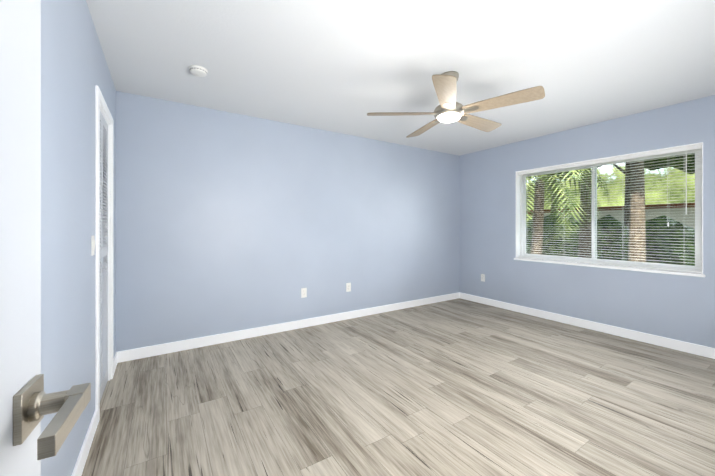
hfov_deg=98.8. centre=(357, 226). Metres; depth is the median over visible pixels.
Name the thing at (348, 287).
electrical outlet
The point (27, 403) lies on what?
door
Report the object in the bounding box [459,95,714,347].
wall
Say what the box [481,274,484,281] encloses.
electrical outlet
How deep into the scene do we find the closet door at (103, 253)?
2.27 m
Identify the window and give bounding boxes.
[520,149,701,272]
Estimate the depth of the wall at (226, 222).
3.44 m
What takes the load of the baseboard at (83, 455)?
attached to the wall at (74, 69)
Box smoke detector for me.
[189,65,207,76]
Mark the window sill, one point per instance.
(626, 268)
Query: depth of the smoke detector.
2.34 m
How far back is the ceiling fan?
2.33 m
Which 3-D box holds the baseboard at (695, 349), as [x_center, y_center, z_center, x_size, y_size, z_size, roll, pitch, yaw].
[2.722,1.170,3.724,0.014,0.100,3.603,0,0,-33]
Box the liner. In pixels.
[516,142,702,273]
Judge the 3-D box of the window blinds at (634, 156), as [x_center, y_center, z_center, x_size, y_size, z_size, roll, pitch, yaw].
[2.807,-0.175,3.681,0.062,1.230,1.792,0,0,-33]
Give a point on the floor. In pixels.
(459, 387)
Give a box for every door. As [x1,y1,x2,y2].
[0,0,90,475]
[100,111,107,400]
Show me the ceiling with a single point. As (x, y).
(343, 66)
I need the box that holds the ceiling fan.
[367,71,544,137]
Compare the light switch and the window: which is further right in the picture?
the window
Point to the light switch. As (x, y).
(93, 241)
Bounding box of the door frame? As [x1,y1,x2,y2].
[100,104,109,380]
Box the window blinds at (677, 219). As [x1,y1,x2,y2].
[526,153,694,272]
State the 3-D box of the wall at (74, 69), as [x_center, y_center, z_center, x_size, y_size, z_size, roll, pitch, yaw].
[-1.238,0.000,1.196,0.110,2.440,3.617,0,0,-33]
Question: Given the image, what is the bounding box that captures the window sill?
[514,258,705,276]
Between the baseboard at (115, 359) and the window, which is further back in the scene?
the window
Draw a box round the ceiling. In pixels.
[86,0,714,155]
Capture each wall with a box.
[41,0,115,475]
[116,91,458,351]
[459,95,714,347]
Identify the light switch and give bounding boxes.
[91,236,95,255]
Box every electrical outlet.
[301,288,306,297]
[346,283,350,291]
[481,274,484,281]
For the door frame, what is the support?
attached to the wall at (74, 69)
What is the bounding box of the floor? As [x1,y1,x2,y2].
[82,298,714,475]
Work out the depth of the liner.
4.18 m
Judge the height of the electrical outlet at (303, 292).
0.115 m
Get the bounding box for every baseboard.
[71,409,97,475]
[114,352,117,372]
[118,292,459,362]
[460,292,714,358]

